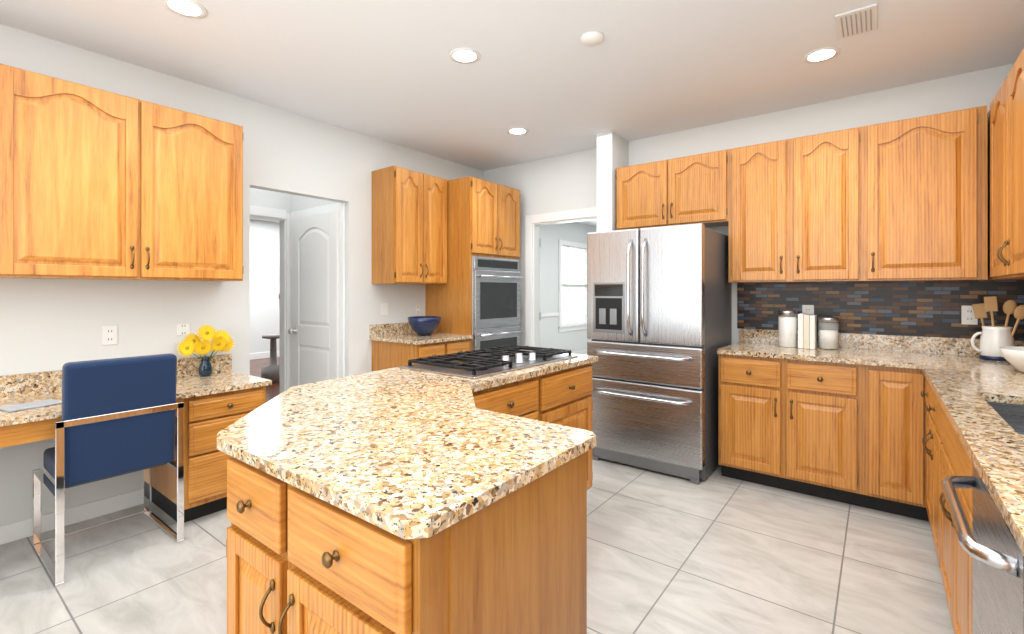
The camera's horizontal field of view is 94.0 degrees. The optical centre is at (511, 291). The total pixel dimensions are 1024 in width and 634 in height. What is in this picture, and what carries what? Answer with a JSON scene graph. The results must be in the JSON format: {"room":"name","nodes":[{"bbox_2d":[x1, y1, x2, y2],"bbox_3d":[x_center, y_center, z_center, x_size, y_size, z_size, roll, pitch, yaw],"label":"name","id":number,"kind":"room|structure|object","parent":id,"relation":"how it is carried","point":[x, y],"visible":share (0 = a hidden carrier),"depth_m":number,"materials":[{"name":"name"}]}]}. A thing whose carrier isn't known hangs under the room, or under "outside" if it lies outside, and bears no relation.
{"room":"kitchen","nodes":[
{"label":"kitchen","id":0,"kind":"room"},
{"bbox_2d":[0,24,483,525],"bbox_3d":[-2.410,-0.040,2.921,0.100,2.720,6.900,0,0,37],"label":"wall","id":1,"kind":"structure","parent":0,"point":[51,324],"depth_m":3.13,"materials":[{"name":"white paint"}]},
{"bbox_2d":[0,486,150,544],"bbox_3d":[-3.187,1.272,1.815,0.014,0.095,4.200,0,0,37],"label":"baseboard","id":2,"kind":"structure","parent":1,"relation":"attached to","point":[15,531],"depth_m":2.72,"materials":[{"name":"white"}]},
{"bbox_2d":[102,325,117,344],"bbox_3d":[-2.398,0.260,2.848,0.007,0.115,0.072,0,0,37],"label":"outlet","id":3,"kind":"object","parent":1,"relation":"attached to","point":[110,335],"visible":1,"depth_m":2.85,"materials":[{"name":"white plastic"}]},
{"bbox_2d":[0,63,242,281],"bbox_3d":[-2.559,-0.580,2.342,0.364,1.020,2.240,0,0,37],"label":"upper cabinet","id":4,"kind":"object","parent":1,"relation":"attached to","point":[97,184],"visible":1,"depth_m":2.60,"materials":[{"name":"brown wood"}]},
{"bbox_2d":[177,323,189,335],"bbox_3d":[-2.166,0.250,3.150,0.007,0.075,0.075,0,0,37],"label":"outlet","id":5,"kind":"object","parent":1,"relation":"attached to","point":[183,329],"visible":0.98,"depth_m":3.15,"materials":[{"name":"white plastic"}]},
{"bbox_2d":[381,303,387,314],"bbox_3d":[-1.178,0.160,4.434,0.012,0.115,0.075,0,0,37],"label":"light switch","id":6,"kind":"object","parent":1,"relation":"attached to","point":[384,308],"visible":1,"depth_m":4.43,"materials":[{"name":"white plastic"}]},
{"bbox_2d":[372,166,447,284],"bbox_3d":[-0.930,-0.580,4.465,0.364,1.020,0.643,0,0,37],"label":"upper cabinet","id":7,"kind":"object","parent":1,"relation":"attached to","point":[409,226],"visible":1,"depth_m":4.28,"materials":[{"name":"brown wood"}]},
{"bbox_2d":[250,219,279,353],"bbox_3d":[-6.318,-0.040,7.684,0.100,2.720,6.700,0,0,37],"label":"wall","id":8,"kind":"structure","parent":0,"point":[264,275],"depth_m":9.44,"materials":[{"name":"white paint"}]},
{"bbox_2d":[250,351,279,359],"bbox_3d":[-6.272,1.260,7.649,0.015,0.120,6.500,0,0,37],"label":"baseboard","id":9,"kind":"structure","parent":8,"relation":"attached to","point":[261,355],"depth_m":9.39,"materials":[{"name":"white"}]},
{"bbox_2d":[250,188,290,217],"bbox_3d":[-2.473,-0.040,4.431,0.100,2.720,0.820,0,0,37],"label":"wall","id":10,"kind":"structure","parent":0,"point":[269,199],"depth_m":4.57,"materials":[{"name":"white paint"}]},
{"bbox_2d":[250,205,290,393],"bbox_3d":[-2.465,0.263,4.428,0.118,2.115,0.815,0,0,37],"label":"trim","id":11,"kind":"structure","parent":10,"relation":"attached to","point":[283,217],"depth_m":4.69,"materials":[{"name":"white wood"}]},
{"bbox_2d":[291,194,339,211],"bbox_3d":[-1.848,-0.040,4.532,0.970,2.720,0.100,0,0,37],"label":"wall","id":12,"kind":"structure","parent":0,"point":[298,203],"depth_m":4.55,"materials":[{"name":"white paint"}]},
{"bbox_2d":[288,211,338,386],"bbox_3d":[-1.844,0.299,4.397,0.760,2.018,0.102,0,0,37],"label":"pantry door","id":13,"kind":"structure","parent":12,"relation":"in","point":[314,330],"depth_m":4.39,"materials":[{"name":"white wood"}]},
{"bbox_2d":[291,202,344,386],"bbox_3d":[-1.817,0.270,4.433,0.890,2.100,0.018,0,0,37],"label":"door frame","id":14,"kind":"structure","parent":12,"relation":"attached to","point":[340,207],"depth_m":4.18,"materials":[{"name":"white wood"}]},
{"bbox_2d":[0,357,953,633],"bbox_3d":[-2.608,1.370,3.829,10.680,0.100,8.300,0,0,37],"label":"floor","id":15,"kind":"structure","parent":0,"point":[714,552],"depth_m":2.28,"materials":[{"name":"tile"}]},
{"bbox_2d":[33,353,183,586],"bbox_3d":[-2.104,0.823,2.497,0.572,0.995,0.498,0,0,37],"label":"desk chair","id":16,"kind":"object","parent":15,"relation":"on","point":[118,417],"visible":1,"depth_m":2.33,"materials":[{"name":"blue fabric"}]},
{"bbox_2d":[0,354,271,522],"bbox_3d":[-2.444,0.880,2.285,0.615,0.880,2.290,0,0,37],"label":"desk","id":17,"kind":"object","parent":15,"relation":"on","point":[222,397],"visible":0.6,"depth_m":2.74,"materials":[{"name":"wood"}]},
{"bbox_2d":[0,399,61,411],"bbox_3d":[-2.346,0.555,2.330,0.140,0.008,0.200,0,0,25],"label":"notepad","id":18,"kind":"object","parent":17,"relation":"on","point":[25,406],"visible":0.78,"depth_m":2.31,"materials":[{"name":"grey paper"}]},
{"bbox_2d":[177,324,233,376],"bbox_3d":[-2.006,0.388,3.137,0.127,0.343,0.347,0,0,37],"label":"vase","id":19,"kind":"object","parent":17,"relation":"on","point":[222,340],"visible":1,"depth_m":3.12,"materials":[{"name":"yellow plant"}]},
{"bbox_2d":[261,334,279,382],"bbox_3d":[-3.525,0.980,7.053,0.320,0.680,0.315,0,0,37],"label":"stand","id":20,"kind":"object","parent":15,"relation":"on","point":[271,371],"visible":0.69,"depth_m":6.95,"materials":[{"name":"grey metal"}]},
{"bbox_2d":[217,445,592,633],"bbox_3d":[-0.086,0.877,2.084,1.366,0.885,2.138,0,0,37],"label":"kitchen island","id":21,"kind":"object","parent":15,"relation":"on","point":[300,560],"depth_m":1.08,"materials":[{"name":"wood"}]},
{"bbox_2d":[217,349,597,548],"bbox_3d":[-0.074,0.420,2.105,1.420,0.030,2.150,0,0,37],"label":"island countertop","id":22,"kind":"structure","parent":21,"relation":"on","point":[422,448],"depth_m":1.36,"materials":[{"name":"beige stone"}]},
{"bbox_2d":[369,322,472,371],"bbox_3d":[-0.819,0.810,4.365,0.662,1.020,0.668,0,0,37],"label":"base cabinet","id":23,"kind":"object","parent":15,"relation":"on","point":[397,344],"visible":0.17,"depth_m":4.21,"materials":[{"name":"brown wood"}]},
{"bbox_2d":[407,316,440,335],"bbox_3d":[-0.811,0.320,4.429,0.310,0.168,0.310,0,0,37],"label":"bowl","id":24,"kind":"object","parent":23,"relation":"on","point":[424,325],"visible":1,"depth_m":4.33,"materials":[{"name":"blue ceramic"}]},
{"bbox_2d":[425,176,522,350],"bbox_3d":[-0.360,0.120,4.928,0.705,2.400,0.778,0,0,37],"label":"tall cabinet","id":25,"kind":"object","parent":15,"relation":"on","point":[477,296],"visible":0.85,"depth_m":4.63,"materials":[{"name":"brown wood"}]},
{"bbox_2d":[587,223,730,484],"bbox_3d":[1.168,0.427,3.798,0.880,1.785,0.902,0,0,37],"label":"refrigerator","id":26,"kind":"object","parent":15,"relation":"on","point":[659,316],"visible":0.96,"depth_m":3.45,"materials":[{"name":"grey metal"}]},
{"bbox_2d":[717,329,1023,633],"bbox_3d":[0.951,0.652,1.286,1.733,1.336,5.198,0,0,37],"label":"base cabinets","id":27,"kind":"object","parent":15,"relation":"on","point":[930,430],"visible":1,"depth_m":2.77,"materials":[{"name":"brown wood"}]},
{"bbox_2d":[778,310,796,346],"bbox_3d":[2.027,0.271,3.512,0.124,0.266,0.124,0,0,37],"label":"ceramic canister","id":28,"kind":"object","parent":27,"relation":"on","point":[787,328],"visible":1,"depth_m":3.46,"materials":[{"name":"white ceramic"}]},
{"bbox_2d":[798,313,816,348],"bbox_3d":[2.124,0.282,3.431,0.102,0.244,0.170,0,0,37],"label":"books","id":29,"kind":"object","parent":27,"relation":"on","point":[807,331],"visible":0.94,"depth_m":3.37,"materials":[{"name":"white paper"}]},
{"bbox_2d":[818,317,838,349],"bbox_3d":[2.231,0.292,3.368,0.128,0.224,0.128,0,0,37],"label":"glass canister","id":30,"kind":"object","parent":27,"relation":"on","point":[828,339],"visible":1,"depth_m":3.33,"materials":[{"name":"white glass"}]},
{"bbox_2d":[971,296,1023,360],"bbox_3d":[2.894,0.216,2.846,0.239,0.376,0.153,0,0,37],"label":"pitcher","id":31,"kind":"object","parent":27,"relation":"on","point":[993,338],"visible":0.83,"depth_m":2.82,"materials":[{"name":"white ceramic"}]},
{"bbox_2d":[999,346,1023,372],"bbox_3d":[2.606,0.331,2.361,0.280,0.147,0.280,0,0,37],"label":"bowl","id":32,"kind":"object","parent":27,"relation":"on","point":[1013,356],"visible":1,"depth_m":2.37,"materials":[{"name":"white ceramic"}]},
{"bbox_2d":[0,0,1023,226],"bbox_3d":[-1.238,-1.450,5.614,10.680,0.100,12.800,0,0,37],"label":"ceiling","id":33,"kind":"structure","parent":0,"point":[390,71],"depth_m":2.84,"materials":[{"name":"white paint"}]},
{"bbox_2d":[161,0,206,18],"bbox_3d":[-1.609,-1.397,2.349,0.188,0.005,0.188,0,0,37],"label":"recessed light","id":34,"kind":"object","parent":33,"relation":"in","point":[190,9],"visible":1,"depth_m":2.35,"materials":[{"name":"white"}]},
{"bbox_2d":[449,48,479,63],"bbox_3d":[-0.281,-1.397,2.834,0.188,0.005,0.188,0,0,37],"label":"recessed light","id":35,"kind":"object","parent":33,"relation":"in","point":[464,55],"visible":1,"depth_m":2.82,"materials":[{"name":"white"}]},
{"bbox_2d":[507,127,527,134],"bbox_3d":[0.050,-1.397,4.162,0.188,0.005,0.188,0,0,37],"label":"recessed light","id":36,"kind":"object","parent":33,"relation":"in","point":[517,131],"visible":1,"depth_m":4.16,"materials":[{"name":"white"}]},
{"bbox_2d":[580,31,603,46],"bbox_3d":[0.439,-1.385,2.625,0.130,0.029,0.130,0,0,37],"label":"ceiling detector","id":37,"kind":"object","parent":33,"relation":"attached to","point":[591,38],"visible":0.98,"depth_m":2.60,"materials":[{"name":"white plastic"}]},
{"bbox_2d":[803,47,839,62],"bbox_3d":[1.829,-1.397,2.825,0.188,0.005,0.188,0,0,37],"label":"recessed light","id":38,"kind":"object","parent":33,"relation":"in","point":[821,54],"visible":1,"depth_m":2.82,"materials":[{"name":"white"}]},
{"bbox_2d":[835,3,876,39],"bbox_3d":[1.785,-1.392,2.474,0.170,0.014,0.280,0,0,37],"label":"ceiling vent","id":39,"kind":"object","parent":33,"relation":"in","point":[858,21],"visible":0.98,"depth_m":2.46,"materials":[{"name":"white metal"}]},
{"bbox_2d":[539,222,596,351],"bbox_3d":[0.504,-0.040,8.689,0.100,2.720,5.800,0,0,37],"label":"wall","id":40,"kind":"structure","parent":0,"point":[551,336],"depth_m":8.99,"materials":[{"name":"white paint"}]},
{"bbox_2d":[558,240,586,331],"bbox_3d":[1.254,-0.105,9.626,0.150,1.770,1.320,0,0,37],"label":"window","id":41,"kind":"structure","parent":40,"relation":"in","point":[572,285],"depth_m":9.62,"materials":[{"name":"white"}]},
{"bbox_2d":[597,132,628,231],"bbox_3d":[0.923,-0.040,4.365,0.150,2.720,0.350,0,0,37],"label":"column","id":42,"kind":"structure","parent":0,"point":[612,151],"depth_m":4.23,"materials":[{"name":"white paint"}]},
{"bbox_2d":[484,63,1016,345],"bbox_3d":[1.000,-0.040,4.589,5.880,2.720,0.100,0,0,37],"label":"wall","id":43,"kind":"structure","parent":0,"point":[565,182],"depth_m":3.90,"materials":[{"name":"white paint"}]},
{"bbox_2d":[539,228,540,346],"bbox_3d":[0.034,0.304,5.478,0.784,2.008,0.123,0,0,37],"label":"door","id":44,"kind":"structure","parent":43,"relation":"in","point":[539,286],"depth_m":5.26,"materials":[{"name":"white wood"}]},
{"bbox_2d":[525,207,596,346],"bbox_3d":[0.564,0.250,4.924,0.960,2.140,0.140,0,0,37],"label":"trim","id":45,"kind":"structure","parent":43,"relation":"attached to","point":[533,223],"depth_m":5.12,"materials":[{"name":"white"}]},
{"bbox_2d":[616,105,986,282],"bbox_3d":[1.922,-0.580,3.601,2.346,1.020,0.342,0,0,37],"label":"upper cabinet","id":46,"kind":"object","parent":43,"relation":"attached to","point":[902,200],"visible":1,"depth_m":3.21,"materials":[{"name":"brown wood"}]},
{"bbox_2d":[987,48,1023,279],"bbox_3d":[2.680,-0.580,2.415,0.360,1.020,1.296,0,0,37],"label":"upper cabinet","id":47,"kind":"object","parent":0,"point":[1005,187],"visible":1,"depth_m":2.40,"materials":[{"name":"brown wood"}]},
{"bbox_3d":[1.193,-0.040,0.093,0.100,2.720,6.800,0,0,37],"label":"wall","id":48,"kind":"structure","parent":0,"visible":0},
{"bbox_2d":[737,280,1023,340],"bbox_3d":[2.510,0.115,3.362,1.710,0.368,0.010,0,0,37],"label":"tile backsplash","id":49,"kind":"structure","parent":48,"relation":"attached to","point":[920,308],"depth_m":3.29,"materials":[{"name":"tile"}]},
{"bbox_2d":[802,305,813,314],"bbox_3d":[2.217,0.160,3.575,0.075,0.120,0.007,0,0,37],"label":"electrical outlet","id":50,"kind":"object","parent":49,"relation":"attached to","point":[807,309],"visible":0.54,"depth_m":3.57,"materials":[{"name":"white plastic"}]},
{"bbox_2d":[961,306,977,324],"bbox_3d":[2.913,0.150,3.041,0.075,0.120,0.007,0,0,37],"label":"electrical outlet","id":51,"kind":"object","parent":49,"relation":"attached to","point":[967,315],"visible":0.79,"depth_m":3.04,"materials":[{"name":"white plastic"}]},
{"bbox_3d":[2.836,-0.040,6.899,5.780,2.720,5.800,0,0,37],"label":"wall","id":52,"kind":"structure","parent":0,"visible":0},
{"bbox_2d":[541,313,586,354],"bbox_3d":[2.766,0.860,6.890,5.680,0.920,5.700,0,0,37],"label":"baseboard","id":53,"kind":"structure","parent":52,"relation":"attached to","point":[582,352],"depth_m":9.49,"materials":[{"name":"white wood"}]}
]}

